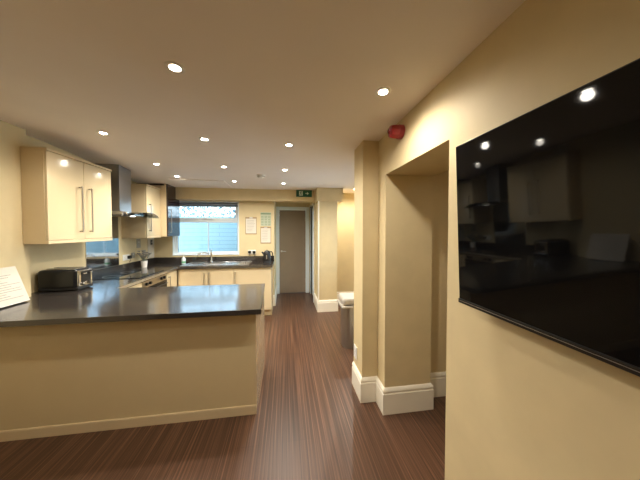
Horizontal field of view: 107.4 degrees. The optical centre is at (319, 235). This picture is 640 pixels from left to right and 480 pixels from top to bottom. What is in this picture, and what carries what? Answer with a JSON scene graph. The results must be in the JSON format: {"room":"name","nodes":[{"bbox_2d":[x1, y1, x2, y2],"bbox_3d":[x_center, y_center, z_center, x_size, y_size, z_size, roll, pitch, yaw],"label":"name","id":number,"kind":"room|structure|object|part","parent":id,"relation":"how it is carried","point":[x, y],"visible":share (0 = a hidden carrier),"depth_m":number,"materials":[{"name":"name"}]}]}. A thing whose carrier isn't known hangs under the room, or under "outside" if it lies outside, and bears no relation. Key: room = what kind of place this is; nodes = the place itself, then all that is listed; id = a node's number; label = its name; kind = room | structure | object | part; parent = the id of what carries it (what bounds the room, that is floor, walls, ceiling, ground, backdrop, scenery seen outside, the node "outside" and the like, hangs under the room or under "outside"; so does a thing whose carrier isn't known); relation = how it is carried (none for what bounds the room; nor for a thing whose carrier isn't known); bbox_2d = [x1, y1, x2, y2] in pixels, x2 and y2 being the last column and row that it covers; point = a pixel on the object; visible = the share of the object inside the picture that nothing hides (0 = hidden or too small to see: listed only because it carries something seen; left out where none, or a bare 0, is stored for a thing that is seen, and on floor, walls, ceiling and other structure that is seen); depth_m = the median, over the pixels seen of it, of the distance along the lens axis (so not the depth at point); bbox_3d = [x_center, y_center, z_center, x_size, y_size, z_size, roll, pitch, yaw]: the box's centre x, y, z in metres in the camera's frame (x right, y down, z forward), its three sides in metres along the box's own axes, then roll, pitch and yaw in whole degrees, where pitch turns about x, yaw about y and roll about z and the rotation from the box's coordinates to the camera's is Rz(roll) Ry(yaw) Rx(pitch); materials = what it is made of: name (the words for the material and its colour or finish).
{"room":"kitchen","nodes":[
{"label":"kitchen","id":0,"kind":"room"},
{"bbox_2d":[0,120,30,296],"bbox_3d":[-2.426,0.257,-0.264,0.320,2.500,4.760,0,1,-8],"label":"wall","id":1,"kind":"structure","parent":0,"point":[13,252],"depth_m":1.98,"materials":[{"name":"beige paint"}]},
{"bbox_2d":[20,146,111,243],"bbox_3d":[-2.540,-0.362,2.446,0.229,0.850,0.783,0,1,-8],"label":"upper cabinet","id":2,"kind":"object","parent":1,"relation":"attached to","point":[66,198],"visible":1,"depth_m":2.22,"materials":[{"name":"beige laminate"}]},
{"bbox_3d":[-2.445,-0.362,2.262,0.021,0.791,0.382,0,1,-8],"label":"door","id":3,"kind":"part","parent":2,"relation":"part of","materials":[{"name":"beige wood"}]},
{"bbox_3d":[-2.553,-0.776,2.433,0.202,0.022,0.783,0,1,-8],"label":"cornice","id":4,"kind":"part","parent":2,"relation":"part of","materials":[{"name":"beige wood"}]},
{"bbox_3d":[-2.436,-0.271,2.400,0.036,0.470,0.012,0,1,-8],"label":"handle","id":5,"kind":"part","parent":2,"relation":"part of","materials":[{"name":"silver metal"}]},
{"bbox_3d":[-2.453,-0.274,2.519,0.036,0.470,0.012,0,1,-8],"label":"handle","id":6,"kind":"part","parent":2,"relation":"part of","materials":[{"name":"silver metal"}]},
{"bbox_3d":[-2.500,-0.372,2.646,0.021,0.791,0.387,0,1,-8],"label":"door","id":7,"kind":"part","parent":2,"relation":"part of","materials":[{"name":"beige wood"}]},
{"bbox_2d":[26,135,147,292],"bbox_3d":[-3.001,0.166,3.289,0.200,2.500,2.440,0,1,-8],"label":"wall","id":8,"kind":"structure","parent":0,"point":[42,256],"depth_m":2.55,"materials":[{"name":"beige paint"}]},
{"bbox_2d":[85,217,118,269],"bbox_3d":[-2.871,0.080,3.115,0.007,0.688,0.562,0,1,-8],"label":"backsplash","id":9,"kind":"structure","parent":8,"relation":"attached to","point":[99,254],"depth_m":3.13,"materials":[{"name":"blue glass"}]},
{"bbox_2d":[93,163,158,217],"bbox_3d":[-2.617,-0.587,3.204,0.538,0.661,0.680,0,1,-8],"label":"hood","id":10,"kind":"object","parent":8,"relation":"attached to","point":[120,175],"visible":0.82,"depth_m":3.02,"materials":[{"name":"silver metal"}]},
{"bbox_2d":[123,254,129,260],"bbox_3d":[-2.931,0.324,3.556,0.012,0.086,0.147,0,1,-8],"label":"double socket","id":11,"kind":"object","parent":8,"relation":"attached to","point":[124,256],"visible":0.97,"depth_m":3.54,"materials":[{"name":"white plastic"}]},
{"bbox_2d":[136,239,140,247],"bbox_3d":[-2.976,0.122,3.858,0.012,0.147,0.100,0,1,-8],"label":"switch","id":12,"kind":"object","parent":8,"relation":"attached to","point":[138,241],"visible":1,"depth_m":3.85,"materials":[{"name":"beige plastic"}]},
{"bbox_2d":[121,184,160,237],"bbox_3d":[-2.764,-0.375,3.671,0.382,0.807,0.393,0,1,-8],"label":"upper cabinet","id":13,"kind":"object","parent":8,"relation":"attached to","point":[145,198],"visible":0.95,"depth_m":3.50,"materials":[{"name":"beige laminate"}]},
{"bbox_3d":[-2.778,-0.768,3.659,0.355,0.022,0.393,0,1,-8],"label":"cornice","id":14,"kind":"part","parent":13,"relation":"part of","materials":[{"name":"beige wood"}]},
{"bbox_3d":[-2.621,-0.380,3.692,0.021,0.748,0.382,0,1,-8],"label":"door","id":15,"kind":"part","parent":13,"relation":"part of","materials":[{"name":"beige wood"}]},
{"bbox_2d":[137,183,163,185],"bbox_3d":[-2.777,-0.847,3.853,0.408,0.027,0.013,0,1,-8],"label":"trim","id":16,"kind":"structure","parent":8,"relation":"attached to","point":[137,183],"depth_m":3.85,"materials":[{"name":"beige wood"}]},
{"bbox_2d":[148,238,153,258],"bbox_3d":[-3.029,0.202,4.212,0.007,0.388,0.192,0,1,-8],"label":"backsplash","id":17,"kind":"structure","parent":8,"relation":"attached to","point":[150,247],"depth_m":4.21,"materials":[{"name":"beige paint"}]},
{"bbox_2d":[151,184,179,236],"bbox_3d":[-2.770,-0.432,4.096,0.492,0.875,0.440,0,1,-8],"label":"upper cabinet","id":18,"kind":"object","parent":8,"relation":"attached to","point":[169,205],"visible":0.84,"depth_m":3.96,"materials":[{"name":"beige laminate"}]},
{"bbox_3d":[-2.573,-0.433,4.125,0.021,0.869,0.437,0,1,-8],"label":"door","id":19,"kind":"part","parent":18,"relation":"part of","materials":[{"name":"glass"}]},
{"bbox_2d":[154,200,274,294],"bbox_3d":[-1.990,0.133,4.577,2.170,2.500,0.220,0,1,-8],"label":"wall","id":20,"kind":"structure","parent":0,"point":[162,246],"depth_m":4.55,"materials":[{"name":"beige paint"}]},
{"bbox_2d":[172,201,238,255],"bbox_3d":[-2.156,-0.148,4.504,1.192,1.017,0.162,0,1,-8],"label":"window","id":21,"kind":"structure","parent":20,"relation":"attached to","point":[175,239],"depth_m":4.50,"materials":[{"name":"white paint"}]},
{"bbox_3d":[-2.152,0.352,4.487,1.192,0.017,0.102,0,1,-8],"label":"sill","id":22,"kind":"part","parent":21,"relation":"part of","materials":[{"name":"white paint"}]},
{"bbox_3d":[-2.161,-0.453,4.526,1.092,0.285,0.042,0,1,-8],"label":"fanlight sash","id":23,"kind":"part","parent":21,"relation":"part of","materials":[{"name":"white paint"}]},
{"bbox_2d":[179,203,237,206],"bbox_3d":[-2.154,-0.604,4.473,1.164,0.069,0.058,0,1,-8],"label":"roller blind","id":24,"kind":"object","parent":20,"relation":"attached to","point":[180,204],"visible":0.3,"depth_m":4.47,"materials":[{"name":"fabric"}]},
{"bbox_3d":[-2.156,-0.587,4.491,1.132,0.035,0.006,0,1,-8],"label":"rail","id":25,"kind":"part","parent":24,"relation":"part of","materials":[{"name":"plastic"}]},
{"bbox_2d":[245,217,256,233],"bbox_3d":[-1.334,-0.199,4.546,0.215,0.335,0.014,0,1,-8],"label":"notice","id":26,"kind":"object","parent":20,"relation":"attached to","point":[250,222],"visible":1,"depth_m":4.54,"materials":[{"name":"white paper"}]},
{"bbox_2d":[260,227,270,243],"bbox_3d":[-1.059,-0.017,4.590,0.205,0.330,0.014,0,1,-8],"label":"notice","id":27,"kind":"object","parent":20,"relation":"attached to","point":[265,232],"visible":1,"depth_m":4.59,"materials":[{"name":"white paper"}]},
{"bbox_2d":[261,212,270,225],"bbox_3d":[-1.056,-0.330,4.586,0.200,0.265,0.005,0,1,-8],"label":"calendar","id":28,"kind":"object","parent":20,"relation":"attached to","point":[265,216],"visible":1,"depth_m":4.58,"materials":[{"name":"green paper"}]},
{"bbox_2d":[0,292,445,479],"bbox_3d":[-0.201,1.505,1.778,5.500,0.100,8.300,0,1,-8],"label":"floor","id":29,"kind":"structure","parent":0,"point":[310,422],"depth_m":1.68,"materials":[{"name":"brown wood"}]},
{"bbox_2d":[0,298,264,441],"bbox_3d":[-1.578,1.017,2.121,2.037,0.859,0.732,0,1,-8],"label":"peninsula base","id":30,"kind":"object","parent":29,"relation":"on","point":[60,379],"visible":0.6,"depth_m":1.78,"materials":[{"name":"beige wood"}]},
{"bbox_3d":[-1.526,1.419,1.775,2.037,0.072,0.012,0,1,-8],"label":"skirting","id":31,"kind":"part","parent":30,"relation":"part of","materials":[{"name":"beige wood"}]},
{"bbox_2d":[0,283,264,326],"bbox_3d":[-1.603,0.568,2.056,2.212,0.040,0.878,0,1,-8],"label":"countertop","id":32,"kind":"structure","parent":30,"relation":"on","point":[172,302],"depth_m":1.87,"materials":[{"name":"black stone"}]},
{"bbox_2d":[0,266,29,307],"bbox_3d":[-2.474,0.404,1.815,0.104,0.298,0.320,0,1,-8],"label":"notice","id":33,"kind":"object","parent":32,"relation":"on","point":[12,289],"visible":1,"depth_m":1.89,"materials":[{"name":"white paper"}]},
{"bbox_2d":[38,267,92,291],"bbox_3d":[-2.555,0.430,2.381,0.374,0.216,0.200,0,1,-10],"label":"toaster","id":34,"kind":"object","parent":32,"relation":"on","point":[58,278],"visible":1,"depth_m":2.29,"materials":[{"name":"black plastic"}]},
{"bbox_3d":[-2.571,0.328,2.375,0.264,0.008,0.143,0,1,-10],"label":"plate","id":35,"kind":"part","parent":34,"relation":"part of","materials":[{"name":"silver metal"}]},
{"bbox_3d":[-2.409,0.423,2.407,0.022,0.163,0.172,0,1,-10],"label":"panel","id":36,"kind":"part","parent":34,"relation":"part of","materials":[{"name":"silver metal"}]},
{"bbox_3d":[-0.580,1.013,2.271,0.019,0.859,0.722,0,1,-8],"label":"panel","id":37,"kind":"part","parent":30,"relation":"part of","materials":[{"name":"beige wood"}]},
{"bbox_2d":[129,283,141,287],"bbox_3d":[-2.456,1.004,2.641,0.657,0.858,0.478,0,1,-8],"label":"base cabinet","id":38,"kind":"object","parent":29,"relation":"on","point":[140,284],"visible":0.02,"depth_m":2.82,"materials":[{"name":"beige laminate"}]},
{"bbox_2d":[83,256,273,288],"bbox_3d":[-1.831,0.484,3.482,2.168,0.135,2.010,0,1,-8],"label":"countertop","id":39,"kind":"structure","parent":38,"relation":"on","point":[167,264],"depth_m":3.84,"materials":[{"name":"black stone"}]},
{"bbox_2d":[92,270,162,279],"bbox_3d":[-2.542,0.515,3.163,0.530,0.007,0.600,0,1,-8],"label":"cooktop","id":40,"kind":"object","parent":39,"relation":"in","point":[136,274],"visible":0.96,"depth_m":3.13,"materials":[{"name":"black glass"}]},
{"bbox_2d":[137,250,151,267],"bbox_3d":[-2.809,0.367,3.772,0.196,0.272,0.207,0,2,16],"label":"flower pot","id":41,"kind":"object","parent":39,"relation":"on","point":[143,262],"visible":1,"depth_m":3.75,"materials":[{"name":"white ceramic"}]},
{"bbox_3d":[-2.817,0.451,3.768,0.096,0.105,0.096,0,1,-8],"label":"pot","id":42,"kind":"part","parent":41,"relation":"part of","materials":[{"name":"white ceramic"}]},
{"bbox_2d":[197,249,212,261],"bbox_3d":[-2.092,0.360,4.277,0.259,0.248,0.094,0,2,-14],"label":"tap","id":43,"kind":"object","parent":39,"relation":"on","point":[210,253],"visible":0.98,"depth_m":4.30,"materials":[{"name":"silver metal"}]},
{"bbox_2d":[181,261,251,265],"bbox_3d":[-1.806,0.502,4.184,1.100,0.038,0.430,0,1,-8],"label":"sink","id":44,"kind":"object","parent":39,"relation":"in","point":[225,262],"visible":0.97,"depth_m":4.24,"materials":[{"name":"silver metal"}]},
{"bbox_3d":[-1.891,0.505,4.144,0.368,0.034,0.293,0,1,-8],"label":"bowl","id":45,"kind":"part","parent":44,"relation":"part of","materials":[{"name":"silver metal"}]},
{"bbox_2d":[261,250,272,261],"bbox_3d":[-0.980,0.373,4.425,0.198,0.227,0.156,1,2,25],"label":"kettle","id":46,"kind":"object","parent":39,"relation":"on","point":[266,254],"visible":0.99,"depth_m":4.38,"materials":[{"name":"black plastic"}]},
{"bbox_2d":[142,274,167,286],"bbox_3d":[-2.521,0.991,3.178,0.642,0.857,0.596,0,1,-8],"label":"oven","id":47,"kind":"object","parent":29,"relation":"on","point":[160,281],"visible":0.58,"depth_m":3.25,"materials":[{"name":"silver metal"}]},
{"bbox_3d":[-2.253,0.908,3.215,0.028,0.500,0.592,0,1,-8],"label":"door","id":48,"kind":"part","parent":47,"relation":"part of","materials":[{"name":"black glass"}]},
{"bbox_2d":[166,270,176,286],"bbox_3d":[-2.601,0.978,3.640,0.657,0.858,0.335,0,1,-8],"label":"base cabinet","id":49,"kind":"object","parent":29,"relation":"on","point":[171,279],"visible":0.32,"depth_m":3.69,"materials":[{"name":"beige laminate"}]},
{"bbox_2d":[178,269,206,285],"bbox_3d":[-2.144,0.965,4.148,0.461,0.858,0.607,0,1,-8],"label":"base cabinet","id":50,"kind":"object","parent":29,"relation":"on","point":[186,277],"visible":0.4,"depth_m":3.88,"materials":[{"name":"beige laminate"}]},
{"bbox_2d":[207,268,232,284],"bbox_3d":[-1.710,0.964,4.211,0.414,0.858,0.607,0,1,-8],"label":"base cabinet","id":51,"kind":"object","parent":29,"relation":"on","point":[224,276],"visible":0.38,"depth_m":3.94,"materials":[{"name":"beige laminate"}]},
{"bbox_2d":[233,267,272,314],"bbox_3d":[-1.192,0.962,4.286,0.630,0.858,0.607,0,1,-8],"label":"base cabinet","id":52,"kind":"object","parent":29,"relation":"on","point":[240,275],"visible":0.52,"depth_m":4.04,"materials":[{"name":"beige laminate"}]},
{"bbox_2d":[337,292,353,348],"bbox_3d":[0.434,1.099,3.103,0.370,0.645,0.330,0,1,-8],"label":"waste bin","id":53,"kind":"object","parent":29,"relation":"on","point":[346,300],"visible":0.48,"depth_m":2.97,"materials":[{"name":"grey metal"}]},
{"bbox_3d":[0.434,0.824,3.096,0.340,0.096,0.300,0,1,-8],"label":"lid","id":54,"kind":"part","parent":53,"relation":"part of","materials":[{"name":"plastic"}]},
{"bbox_2d":[176,187,314,202],"bbox_3d":[-1.350,-0.889,4.447,2.498,0.450,0.170,0,1,-8],"label":"wall","id":55,"kind":"structure","parent":0,"point":[182,193],"depth_m":4.36,"materials":[{"name":"beige paint"}]},
{"bbox_2d":[296,190,311,196],"bbox_3d":[-0.305,-0.814,4.496,0.300,0.127,0.033,0,1,-8],"label":"exit sign","id":56,"kind":"object","parent":55,"relation":"attached to","point":[299,193],"visible":1,"depth_m":4.49,"materials":[{"name":"green plastic"}]},
{"bbox_2d":[0,0,524,192],"bbox_3d":[-0.201,-0.975,1.715,5.500,0.338,8.300,0,1,-8],"label":"ceiling","id":57,"kind":"structure","parent":0,"point":[260,76],"depth_m":1.17,"materials":[{"name":"white paint"}]},
{"bbox_2d":[96,131,109,134],"bbox_3d":[-1.861,-0.884,2.018,0.088,0.008,0.088,0,1,-8],"label":"recessed light","id":58,"kind":"object","parent":57,"relation":"in","point":[99,132],"visible":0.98,"depth_m":2.02,"materials":[{"name":"white plastic"}]},
{"bbox_2d":[164,61,185,73],"bbox_3d":[-0.681,-0.789,1.102,0.088,0.008,0.088,0,1,-8],"label":"recessed light","id":59,"kind":"object","parent":57,"relation":"in","point":[174,67],"visible":1,"depth_m":1.10,"materials":[{"name":"white plastic"}]},
{"bbox_2d":[168,178,230,186],"bbox_3d":[-1.925,-0.869,3.853,0.800,0.029,0.540,0,1,-8],"label":"ceiling hatch","id":60,"kind":"object","parent":57,"relation":"in","point":[182,181],"depth_m":3.74,"materials":[{"name":"white paint"}]},
{"bbox_2d":[199,137,209,140],"bbox_3d":[-0.977,-0.818,1.986,0.088,0.008,0.088,0,1,-8],"label":"recessed light","id":61,"kind":"object","parent":57,"relation":"in","point":[200,138],"visible":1,"depth_m":1.98,"materials":[{"name":"white plastic"}]},
{"bbox_2d":[257,174,264,178],"bbox_3d":[-0.818,-0.822,3.257,0.120,0.046,0.120,0,1,-8],"label":"smoke detector","id":62,"kind":"object","parent":57,"relation":"attached to","point":[261,176],"visible":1,"depth_m":3.22,"materials":[{"name":"white plastic"}]},
{"bbox_2d":[284,143,293,146],"bbox_3d":[-0.278,-0.815,2.102,0.088,0.008,0.088,0,1,-8],"label":"recessed light","id":63,"kind":"object","parent":57,"relation":"in","point":[285,144],"visible":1,"depth_m":2.09,"materials":[{"name":"white plastic"}]},
{"bbox_2d":[375,87,390,96],"bbox_3d":[0.347,-0.794,1.294,0.088,0.008,0.088,0,1,-8],"label":"recessed light","id":64,"kind":"object","parent":57,"relation":"in","point":[383,91],"visible":1,"depth_m":1.29,"materials":[{"name":"white plastic"}]},
{"bbox_2d":[275,202,309,291],"bbox_3d":[-0.698,0.114,5.319,1.000,2.500,0.880,0,1,-8],"label":"door frame","id":65,"kind":"structure","parent":0,"point":[277,204],"depth_m":5.57,"materials":[{"name":"beige paint"}]},
{"bbox_2d":[273,285,276,305],"bbox_3d":[-0.975,1.263,5.087,0.058,0.215,0.919,0,1,-8],"label":"baseboard","id":66,"kind":"structure","parent":65,"relation":"attached to","point":[275,295],"depth_m":4.68,"materials":[{"name":"beige paint"}]},
{"bbox_2d":[276,207,308,293],"bbox_3d":[-0.648,0.336,5.569,0.780,2.045,0.101,0,1,-8],"label":"door","id":67,"kind":"structure","parent":65,"relation":"in","point":[292,223],"depth_m":5.58,"materials":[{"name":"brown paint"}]},
{"bbox_2d":[315,201,336,299],"bbox_3d":[0.104,0.354,4.562,0.350,2.060,0.520,0,1,-8],"label":"wall pier","id":68,"kind":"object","parent":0,"point":[327,209],"visible":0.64,"depth_m":4.31,"materials":[{"name":"beige paint"}]},
{"bbox_2d":[310,188,342,293],"bbox_3d":[0.067,0.121,5.066,0.477,2.500,1.600,0,1,-8],"label":"wall","id":69,"kind":"structure","parent":0,"point":[321,194],"depth_m":4.27,"materials":[{"name":"beige paint"}]},
{"bbox_2d":[310,203,313,302],"bbox_3d":[-0.151,0.330,5.192,0.096,2.075,0.730,0,1,-8],"label":"door","id":70,"kind":"structure","parent":69,"relation":"in","point":[312,204],"depth_m":5.42,"materials":[{"name":"white paint"}]},
{"bbox_2d":[318,201,318,299],"bbox_3d":[-0.026,0.274,4.276,0.026,1.805,0.026,0,1,-8],"label":"trim","id":71,"kind":"structure","parent":69,"relation":"attached to","point":[318,201],"depth_m":4.26,"materials":[{"name":"beige paint"}]},
{"bbox_2d":[337,193,353,291],"bbox_3d":[0.608,0.157,3.640,0.955,2.500,2.620,0,1,-8],"label":"wall","id":72,"kind":"structure","parent":0,"point":[345,209],"depth_m":4.88,"materials":[{"name":"beige paint"}]},
{"bbox_2d":[314,291,353,311],"bbox_3d":[0.519,1.300,3.646,0.938,0.215,2.600,0,1,-8],"label":"baseboard","id":73,"kind":"object","parent":72,"relation":"attached to","point":[321,305],"visible":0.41,"depth_m":4.32,"materials":[{"name":"beige paint"}]},
{"bbox_2d":[354,135,448,387],"bbox_3d":[1.324,0.194,2.213,1.948,2.500,0.410,0,1,-8],"label":"wall column","id":74,"kind":"structure","parent":0,"point":[401,221],"depth_m":1.96,"materials":[{"name":"beige paint"}]},
{"bbox_2d":[354,344,356,359],"bbox_3d":[0.334,1.099,2.229,0.012,0.120,0.086,0,1,-8],"label":"socket","id":75,"kind":"object","parent":74,"relation":"attached to","point":[355,347],"visible":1,"depth_m":2.21,"materials":[{"name":"white plastic"}]},
{"bbox_2d":[352,361,445,414],"bbox_3d":[1.242,1.336,2.221,1.816,0.215,0.428,0,1,-8],"label":"baseboard","id":76,"kind":"structure","parent":74,"relation":"attached to","point":[417,397],"depth_m":1.96,"materials":[{"name":"beige paint"}]},
{"bbox_2d":[386,0,639,479],"bbox_3d":[1.020,0.253,-0.104,0.407,2.500,4.090,0,1,-8],"label":"wall","id":77,"kind":"structure","parent":0,"point":[522,404],"depth_m":0.80,"materials":[{"name":"beige paint"}]},
{"bbox_2d":[387,124,404,139],"bbox_3d":[0.514,-0.713,1.608,0.102,0.094,0.094,0,1,-8],"label":"fire alarm","id":78,"kind":"object","parent":77,"relation":"attached to","point":[394,131],"visible":1,"depth_m":1.57,"materials":[{"name":"red plastic"}]},
{"bbox_2d":[456,58,639,376],"bbox_3d":[0.682,-0.030,0.409,0.083,0.644,1.157,0,1,-9],"label":"television","id":79,"kind":"object","parent":77,"relation":"attached to","point":[548,197],"visible":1,"depth_m":0.60,"materials":[{"name":"black glass"}]},
{"bbox_3d":[-1.034,1.357,8.931,9.500,0.070,6.100,0,1,-8],"label":"ground","id":80,"kind":"structure","parent":0,"visible":0},
{"bbox_2d":[180,207,234,216],"bbox_3d":[-3.037,-0.797,6.980,4.514,1.349,1.066,0,1,-8],"label":"hedge","id":81,"kind":"object","parent":80,"relation":"on","point":[187,208],"visible":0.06,"depth_m":6.92,"materials":[{"name":"green plant"}]},
{"bbox_2d":[179,217,279,261],"bbox_3d":[-2.907,0.455,6.489,5.100,1.960,0.150,0,1,-8],"label":"wall","id":82,"kind":"structure","parent":80,"relation":"on","point":[193,237],"depth_m":6.38,"materials":[{"name":"beige paint"}]}
]}

